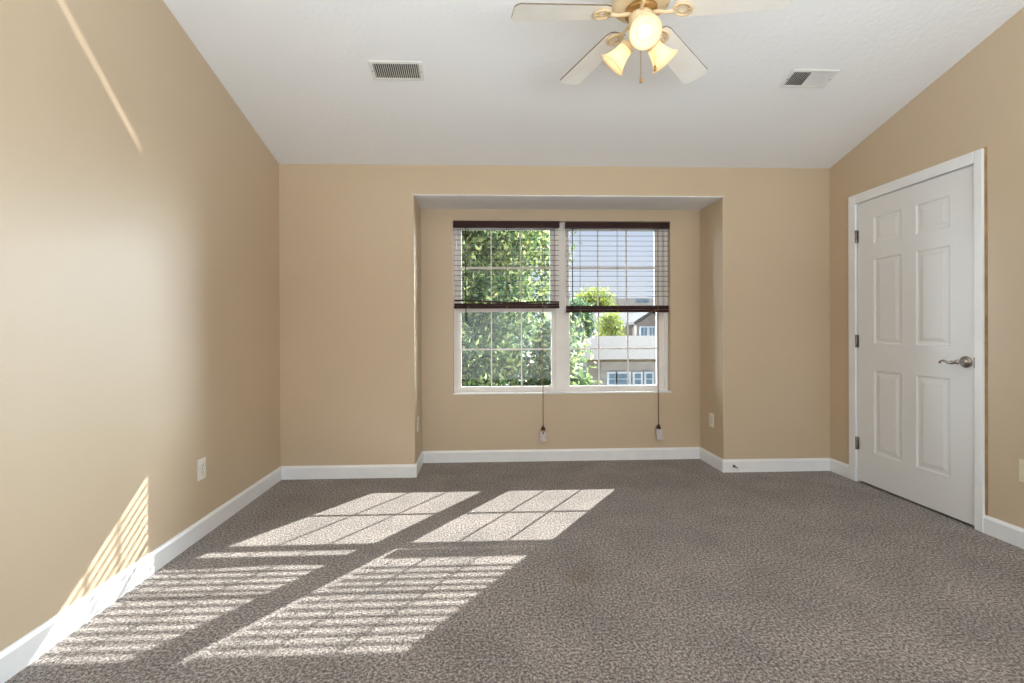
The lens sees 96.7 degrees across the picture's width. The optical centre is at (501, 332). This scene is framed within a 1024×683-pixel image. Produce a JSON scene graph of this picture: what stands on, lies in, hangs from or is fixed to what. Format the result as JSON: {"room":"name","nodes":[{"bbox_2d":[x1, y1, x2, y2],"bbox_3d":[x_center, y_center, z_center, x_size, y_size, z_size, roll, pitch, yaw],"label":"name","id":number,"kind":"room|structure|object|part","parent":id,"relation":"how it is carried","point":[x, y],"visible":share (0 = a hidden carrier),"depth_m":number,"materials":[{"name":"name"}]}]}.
{"room":"empty bedroom","nodes":[
{"label":"empty bedroom","id":0,"kind":"room"},
{"bbox_2d":[0,0,280,650],"bbox_3d":[-1.651,-0.898,0.505,0.130,4.057,6.194,0,0,-2],"label":"wall","id":1,"kind":"structure","parent":0,"point":[140,292],"depth_m":1.95,"materials":[{"name":"beige paint"}]},
{"bbox_2d":[0,466,281,682],"bbox_3d":[-1.571,1.081,0.512,0.013,0.100,5.934,0,0,-2],"label":"baseboard","id":2,"kind":"structure","parent":1,"relation":"attached to","point":[21,653],"depth_m":1.89,"materials":[{"name":"white paint"}]},
{"bbox_2d":[197,457,205,480],"bbox_3d":[-1.647,0.753,2.504,0.008,0.115,0.070,0,0,-2],"label":"wall outlet","id":3,"kind":"object","parent":1,"relation":"attached to","point":[201,463],"visible":1,"depth_m":2.50,"materials":[{"name":"white plastic"}]},
{"bbox_2d":[413,195,421,463],"bbox_3d":[-0.728,-0.018,3.782,0.100,2.274,0.544,0,0,-2],"label":"wall","id":4,"kind":"structure","parent":0,"point":[417,340],"depth_m":3.65,"materials":[{"name":"beige paint"}]},
{"bbox_2d":[417,416,418,431],"bbox_3d":[-0.665,0.736,3.642,0.008,0.115,0.070,0,0,-2],"label":"wall outlet","id":5,"kind":"object","parent":4,"relation":"attached to","point":[418,416],"visible":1,"depth_m":3.63,"materials":[{"name":"white plastic"}]},
{"bbox_2d":[416,451,422,475],"bbox_3d":[-0.663,1.069,3.706,0.013,0.100,0.384,0,0,-2],"label":"baseboard","id":6,"kind":"structure","parent":4,"relation":"attached to","point":[419,462],"depth_m":3.68,"materials":[{"name":"white paint"}]},
{"bbox_2d":[5,459,1023,682],"bbox_3d":[1.107,1.177,0.837,5.647,0.120,6.648,0,0,-2],"label":"floor","id":7,"kind":"structure","parent":0,"point":[662,570],"depth_m":2.00,"materials":[{"name":"grey carpet"}]},
{"bbox_2d":[279,164,829,466],"bbox_3d":[0.464,-0.090,3.618,4.317,2.409,0.130,0,0,-2],"label":"wall","id":8,"kind":"structure","parent":0,"point":[346,230],"depth_m":3.51,"materials":[{"name":"beige paint"}]},
{"bbox_2d":[281,464,416,479],"bbox_3d":[-1.161,1.072,3.489,1.023,0.100,0.013,0,0,-2],"label":"baseboard","id":9,"kind":"structure","parent":8,"relation":"attached to","point":[390,470],"depth_m":3.48,"materials":[{"name":"white paint"}]},
{"bbox_2d":[722,458,829,472],"bbox_3d":[2.182,1.056,3.611,0.869,0.100,0.013,0,0,-2],"label":"baseboard","id":10,"kind":"structure","parent":8,"relation":"attached to","point":[786,464],"depth_m":3.60,"materials":[{"name":"white paint"}]},
{"bbox_2d":[421,209,699,450],"bbox_3d":[0.527,0.026,4.020,2.425,2.174,0.160,0,0,-2],"label":"wall","id":11,"kind":"structure","parent":0,"point":[450,422],"depth_m":3.94,"materials":[{"name":"beige paint"}]},
{"bbox_2d":[423,447,699,462],"bbox_3d":[0.535,1.063,3.936,2.399,0.100,0.013,0,0,-2],"label":"baseboard","id":12,"kind":"structure","parent":11,"relation":"attached to","point":[458,456],"depth_m":3.93,"materials":[{"name":"white paint"}]},
{"bbox_2d":[453,222,670,394],"bbox_3d":[0.531,-0.214,4.011,1.897,1.496,0.156,0,0,-2],"label":"window","id":13,"kind":"structure","parent":11,"relation":"in","point":[560,348],"depth_m":4.00,"materials":[{"name":"white plastic"}]},
{"bbox_3d":[0.043,-0.569,4.033,0.860,0.724,0.032,0,0,-2],"label":"sash","id":14,"kind":"part","parent":13,"relation":"part of","materials":[{"name":"white plastic"}]},
{"bbox_2d":[462,230,549,301],"bbox_3d":[0.043,-0.567,4.026,0.782,0.673,0.007,0,0,-2],"label":"grille","id":15,"kind":"object","parent":13,"relation":"attached to","point":[491,267],"depth_m":4.03,"materials":[{"name":"white plastic"}]},
{"bbox_2d":[461,312,550,386],"bbox_3d":[0.047,0.151,3.994,0.790,0.652,0.007,0,0,-2],"label":"grille","id":16,"kind":"object","parent":13,"relation":"attached to","point":[521,348],"depth_m":3.99,"materials":[{"name":"white plastic"}]},
{"bbox_2d":[453,221,559,440],"bbox_3d":[0.051,-0.006,3.906,0.913,1.888,0.085,0,0,-2],"label":"window blind","id":17,"kind":"object","parent":13,"relation":"attached to","point":[456,224],"visible":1,"depth_m":3.90,"materials":[{"name":"brown"}]},
{"bbox_3d":[-0.280,-0.565,3.905,0.002,0.668,0.031,0,0,-2],"label":"ladder cord","id":18,"kind":"part","parent":17,"relation":"part of","materials":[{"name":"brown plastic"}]},
{"bbox_3d":[0.048,-0.567,3.917,0.002,0.668,0.031,0,0,-2],"label":"ladder cord","id":19,"kind":"part","parent":17,"relation":"part of","materials":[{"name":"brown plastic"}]},
{"bbox_3d":[0.050,-0.214,3.918,0.907,0.022,0.030,0,0,-2],"label":"rail","id":20,"kind":"part","parent":17,"relation":"part of","materials":[{"name":"brown wood"}]},
{"bbox_3d":[0.357,-0.046,3.902,0.010,1.720,0.005,0,0,-2],"label":"lift cord","id":21,"kind":"part","parent":17,"relation":"part of","materials":[{"name":"black fabric"}]},
{"bbox_3d":[0.377,-0.568,3.929,0.002,0.668,0.031,0,0,-2],"label":"ladder cord","id":22,"kind":"part","parent":17,"relation":"part of","materials":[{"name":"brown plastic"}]},
{"bbox_3d":[0.047,0.149,4.000,0.860,0.718,0.032,0,0,-2],"label":"sash","id":23,"kind":"part","parent":13,"relation":"part of","materials":[{"name":"white plastic"}]},
{"bbox_3d":[0.536,0.527,3.967,1.897,0.013,0.063,0,0,-2],"label":"sill","id":24,"kind":"part","parent":13,"relation":"part of","materials":[{"name":"white paint"}]},
{"bbox_2d":[569,230,654,305],"bbox_3d":[0.989,-0.571,4.061,0.772,0.673,0.007,0,0,-2],"label":"grille","id":25,"kind":"object","parent":13,"relation":"attached to","point":[597,267],"depth_m":4.06,"materials":[{"name":"white plastic"}]},
{"bbox_2d":[570,312,656,385],"bbox_3d":[0.994,0.147,4.028,0.780,0.652,0.007,0,0,-2],"label":"grille","id":26,"kind":"object","parent":13,"relation":"attached to","point":[598,348],"depth_m":4.03,"materials":[{"name":"white plastic"}]},
{"bbox_3d":[1.004,-0.574,4.068,0.879,0.724,0.032,0,0,-2],"label":"sash","id":27,"kind":"part","parent":13,"relation":"part of","materials":[{"name":"white plastic"}]},
{"bbox_3d":[1.008,0.145,4.035,0.879,0.718,0.032,0,0,-2],"label":"sash","id":28,"kind":"part","parent":13,"relation":"part of","materials":[{"name":"white plastic"}]},
{"bbox_2d":[565,222,668,439],"bbox_3d":[1.013,-0.010,3.945,0.905,1.879,0.076,0,0,-2],"label":"window blind","id":29,"kind":"object","parent":13,"relation":"attached to","point":[572,309],"visible":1,"depth_m":3.94,"materials":[{"name":"brown"}]},
{"bbox_3d":[0.684,-0.549,3.940,0.002,0.698,0.031,0,0,-2],"label":"ladder cord","id":30,"kind":"part","parent":29,"relation":"part of","materials":[{"name":"black fabric"}]},
{"bbox_3d":[1.012,-0.182,3.953,0.899,0.022,0.030,0,0,-2],"label":"rail","id":31,"kind":"part","parent":29,"relation":"part of","materials":[{"name":"brown wood"}]},
{"bbox_3d":[1.360,-0.049,3.939,0.010,1.711,0.005,0,0,-2],"label":"lift cord","id":32,"kind":"part","parent":29,"relation":"part of","materials":[{"name":"fabric"}]},
{"bbox_2d":[413,194,723,209],"bbox_3d":[0.529,-1.111,3.825,2.443,0.100,0.544,0,0,-2],"label":"ceiling","id":33,"kind":"structure","parent":0,"point":[425,201],"depth_m":3.72,"materials":[{"name":"white paint"}]},
{"bbox_2d":[163,0,1023,167],"bbox_3d":[0.565,-2.170,0.583,4.577,1.834,6.194,0,0,-2],"label":"ceiling","id":34,"kind":"structure","parent":0,"point":[491,92],"depth_m":2.73,"materials":[{"name":"white paint"}]},
{"bbox_2d":[368,61,423,80],"bbox_3d":[-0.606,-1.518,2.646,0.300,0.042,0.131,0,0,-2],"label":"ceiling vent","id":35,"kind":"object","parent":34,"relation":"in","point":[385,70],"visible":1,"depth_m":2.65,"materials":[{"name":"white metal"}]},
{"bbox_2d":[511,0,790,84],"bbox_3d":[0.550,-1.398,1.886,1.018,0.747,1.041,0,0,-2],"label":"ceiling fan","id":36,"kind":"object","parent":34,"relation":"hanging from","point":[664,47],"visible":1,"depth_m":1.87,"materials":[{"name":"white wood"}]},
{"bbox_3d":[0.247,-1.300,1.853,0.406,0.052,0.124,0,0,-8],"label":"fan blade","id":37,"kind":"part","parent":36,"relation":"part of","materials":[{"name":"white wood"}]},
{"bbox_3d":[0.439,-1.313,2.201,0.124,0.040,0.407,0,0,-26],"label":"fan blade","id":38,"kind":"part","parent":36,"relation":"part of","materials":[{"name":"white wood"}]},
{"bbox_3d":[0.490,-1.162,1.952,0.125,0.126,0.116,0,0,-2],"label":"lamp shade","id":39,"kind":"part","parent":36,"relation":"part of","materials":[{"name":"beige glass"}]},
{"bbox_3d":[0.541,-1.214,1.921,0.073,0.072,0.063,0,0,-2],"label":"light arm","id":40,"kind":"part","parent":36,"relation":"part of","materials":[{"name":"beige metal"}]},
{"bbox_3d":[0.582,-1.334,1.895,0.132,0.024,0.132,0,0,-2],"label":"rotor plate","id":41,"kind":"part","parent":36,"relation":"part of","materials":[{"name":"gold metal"}]},
{"bbox_3d":[0.566,-1.194,1.808,0.052,0.063,0.070,0,0,-2],"label":"bulb","id":42,"kind":"part","parent":36,"relation":"part of","materials":[{"name":"white glass"}]},
{"bbox_3d":[0.560,-1.177,1.791,0.122,0.124,0.126,0,0,-2],"label":"lamp shade","id":43,"kind":"part","parent":36,"relation":"part of","materials":[{"name":"beige glass"}]},
{"bbox_3d":[0.682,-1.172,1.949,0.126,0.125,0.118,0,0,-2],"label":"lamp shade","id":44,"kind":"part","parent":36,"relation":"part of","materials":[{"name":"beige glass"}]},
{"bbox_3d":[0.829,-1.288,2.123,0.404,0.070,0.124,0,0,-44],"label":"fan blade","id":45,"kind":"part","parent":36,"relation":"part of","materials":[{"name":"white wood"}]},
{"bbox_3d":[0.871,-1.260,1.732,0.399,0.101,0.124,0,0,27],"label":"fan blade","id":46,"kind":"part","parent":36,"relation":"part of","materials":[{"name":"white wood"}]},
{"bbox_2d":[779,69,838,87],"bbox_3d":[1.855,-1.527,2.745,0.282,0.042,0.129,0,0,-2],"label":"ceiling vent","id":47,"kind":"object","parent":34,"relation":"in","point":[797,78],"visible":1,"depth_m":2.74,"materials":[{"name":"white metal"}]},
{"bbox_2d":[700,197,724,458],"bbox_3d":[1.796,-0.030,3.873,0.100,2.274,0.544,0,0,-2],"label":"wall","id":48,"kind":"structure","parent":0,"point":[712,440],"depth_m":3.77,"materials":[{"name":"beige paint"}]},
{"bbox_2d":[700,447,721,471],"bbox_3d":[1.747,1.058,3.794,0.013,0.100,0.384,0,0,-2],"label":"baseboard","id":49,"kind":"structure","parent":48,"relation":"attached to","point":[706,456],"depth_m":3.77,"materials":[{"name":"white paint"}]},
{"bbox_2d":[709,412,713,427],"bbox_3d":[1.748,0.731,3.781,0.008,0.115,0.070,0,0,-2],"label":"wall outlet","id":50,"kind":"object","parent":48,"relation":"attached to","point":[711,415],"visible":1,"depth_m":3.77,"materials":[{"name":"white plastic"}]},
{"bbox_2d":[829,7,1023,528],"bbox_3d":[2.793,-0.918,0.667,0.130,4.057,6.194,0,0,-2],"label":"wall","id":51,"kind":"structure","parent":0,"point":[977,103],"depth_m":2.49,"materials":[{"name":"beige paint"}]},
{"bbox_2d":[829,458,848,477],"bbox_3d":[2.626,1.054,3.531,0.013,0.100,0.204,0,0,-2],"label":"baseboard","id":52,"kind":"structure","parent":51,"relation":"attached to","point":[838,467],"depth_m":3.52,"materials":[{"name":"white paint"}]},
{"bbox_2d":[855,165,974,524],"bbox_3d":[2.635,0.075,2.956,0.102,2.032,0.827,0,0,-2],"label":"door","id":53,"kind":"structure","parent":51,"relation":"in","point":[914,341],"depth_m":2.89,"materials":[{"name":"white paint"}]},
{"bbox_3d":[2.609,0.175,2.659,0.026,0.027,0.110,0,0,-2],"label":"lever","id":54,"kind":"part","parent":53,"relation":"part of","materials":[{"name":"silver metal"}]},
{"bbox_3d":[2.630,0.171,2.603,0.062,0.068,0.068,0,0,-2],"label":"handle","id":55,"kind":"part","parent":53,"relation":"part of","materials":[{"name":"silver metal"}]},
{"bbox_2d":[848,148,984,532],"bbox_3d":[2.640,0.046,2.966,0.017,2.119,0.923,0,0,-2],"label":"trim","id":56,"kind":"structure","parent":51,"relation":"attached to","point":[976,157],"depth_m":2.55,"materials":[{"name":"white paint"}]},
{"bbox_2d":[984,147,987,515],"bbox_3d":[2.658,-0.005,2.648,0.004,2.022,0.312,0,0,-2],"label":"trim","id":57,"kind":"structure","parent":51,"relation":"attached to","point":[985,148],"depth_m":2.50,"materials":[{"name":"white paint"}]},
{"bbox_2d":[983,515,1023,548],"bbox_3d":[2.751,1.062,0.105,0.013,0.100,4.806,0,0,-2],"label":"baseboard","id":58,"kind":"structure","parent":51,"relation":"attached to","point":[1004,531],"depth_m":2.41,"materials":[{"name":"white paint"}]},
{"bbox_2d":[1019,459,1023,481],"bbox_3d":[2.671,0.711,2.310,0.008,0.115,0.070,0,0,-2],"label":"wall outlet","id":59,"kind":"object","parent":51,"relation":"attached to","point":[1021,462],"visible":1,"depth_m":2.33,"materials":[{"name":"beige plastic"}]},
{"label":"outside","id":60,"kind":"structure","parent":0,"visible":0},
{"bbox_3d":[8.268,4.325,48.301,100.000,0.300,84.082,0,0,-2],"label":"ground","id":61,"kind":"structure","parent":60,"visible":0},
{"bbox_2d":[461,230,601,386],"bbox_3d":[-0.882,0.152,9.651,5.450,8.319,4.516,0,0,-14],"label":"leafy tree","id":62,"kind":"object","parent":61,"relation":"on","point":[476,332],"visible":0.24,"depth_m":8.71,"materials":[{"name":"green plant"}]},
{"bbox_2d":[569,295,600,344],"bbox_3d":[4.950,0.848,29.831,3.273,6.778,2.972,0,0,-10],"label":"round tree","id":63,"kind":"object","parent":61,"relation":"on","point":[587,326],"visible":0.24,"depth_m":29.30,"materials":[{"name":"green plant"}]},
{"bbox_2d":[571,283,617,305],"bbox_3d":[8.785,-0.248,43.211,5.019,8.873,4.643,0,0,-35],"label":"tree","id":64,"kind":"object","parent":61,"relation":"on","point":[603,301],"visible":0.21,"depth_m":42.63,"materials":[{"name":"green plant"}]},
{"bbox_2d":[591,312,625,336],"bbox_3d":[6.489,1.319,27.530,2.490,5.832,2.081,0,0,-2],"label":"tree","id":65,"kind":"object","parent":61,"relation":"on","point":[610,327],"visible":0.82,"depth_m":27.20,"materials":[{"name":"green plant"}]},
{"bbox_2d":[570,336,655,384],"bbox_3d":[9.617,2.200,23.470,13.300,4.052,6.400,0,0,-2],"label":"house","id":66,"kind":"structure","parent":61,"relation":"on","point":[613,362],"depth_m":20.71,"materials":[{"name":"grey"}]},
{"bbox_3d":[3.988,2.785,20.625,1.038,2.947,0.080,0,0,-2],"label":"garage door","id":67,"kind":"part","parent":66,"relation":"part of","materials":[{"name":"beige"}]},
{"bbox_3d":[5.035,2.381,20.575,0.281,0.993,0.025,0,0,-2],"label":"pane","id":68,"kind":"part","parent":66,"relation":"part of","materials":[{"name":"blue glass"}]},
{"bbox_3d":[5.538,2.383,20.593,0.510,0.995,0.025,0,0,-2],"label":"pane","id":69,"kind":"part","parent":66,"relation":"part of","materials":[{"name":"blue glass"}]},
{"bbox_3d":[6.202,2.386,20.617,0.282,0.994,0.025,0,0,-2],"label":"pane","id":70,"kind":"part","parent":66,"relation":"part of","materials":[{"name":"glass"}]},
{"bbox_3d":[6.718,2.388,20.636,0.260,0.994,0.025,0,0,-2],"label":"pane","id":71,"kind":"part","parent":66,"relation":"part of","materials":[{"name":"glass"}]},
{"bbox_2d":[575,297,653,305],"bbox_3d":[18.553,0.088,54.662,20.358,8.050,8.100,0,0,-2],"label":"building","id":72,"kind":"structure","parent":61,"relation":"on","point":[620,301],"depth_m":51.15,"materials":[{"name":"grey"}]},
{"bbox_2d":[592,312,655,335],"bbox_3d":[14.658,1.148,36.861,16.000,6.048,9.400,0,0,-2],"label":"house","id":73,"kind":"structure","parent":61,"relation":"on","point":[640,323],"depth_m":32.43,"materials":[{"name":"grey"}]},
{"bbox_3d":[10.159,0.038,32.314,0.430,0.728,0.025,0,0,-2],"label":"pane","id":74,"kind":"part","parent":73,"relation":"part of","materials":[{"name":"glass"}]},
{"bbox_3d":[10.734,0.038,32.335,0.358,0.728,0.025,0,0,-2],"label":"pane","id":75,"kind":"part","parent":73,"relation":"part of","materials":[{"name":"glass"}]}
]}

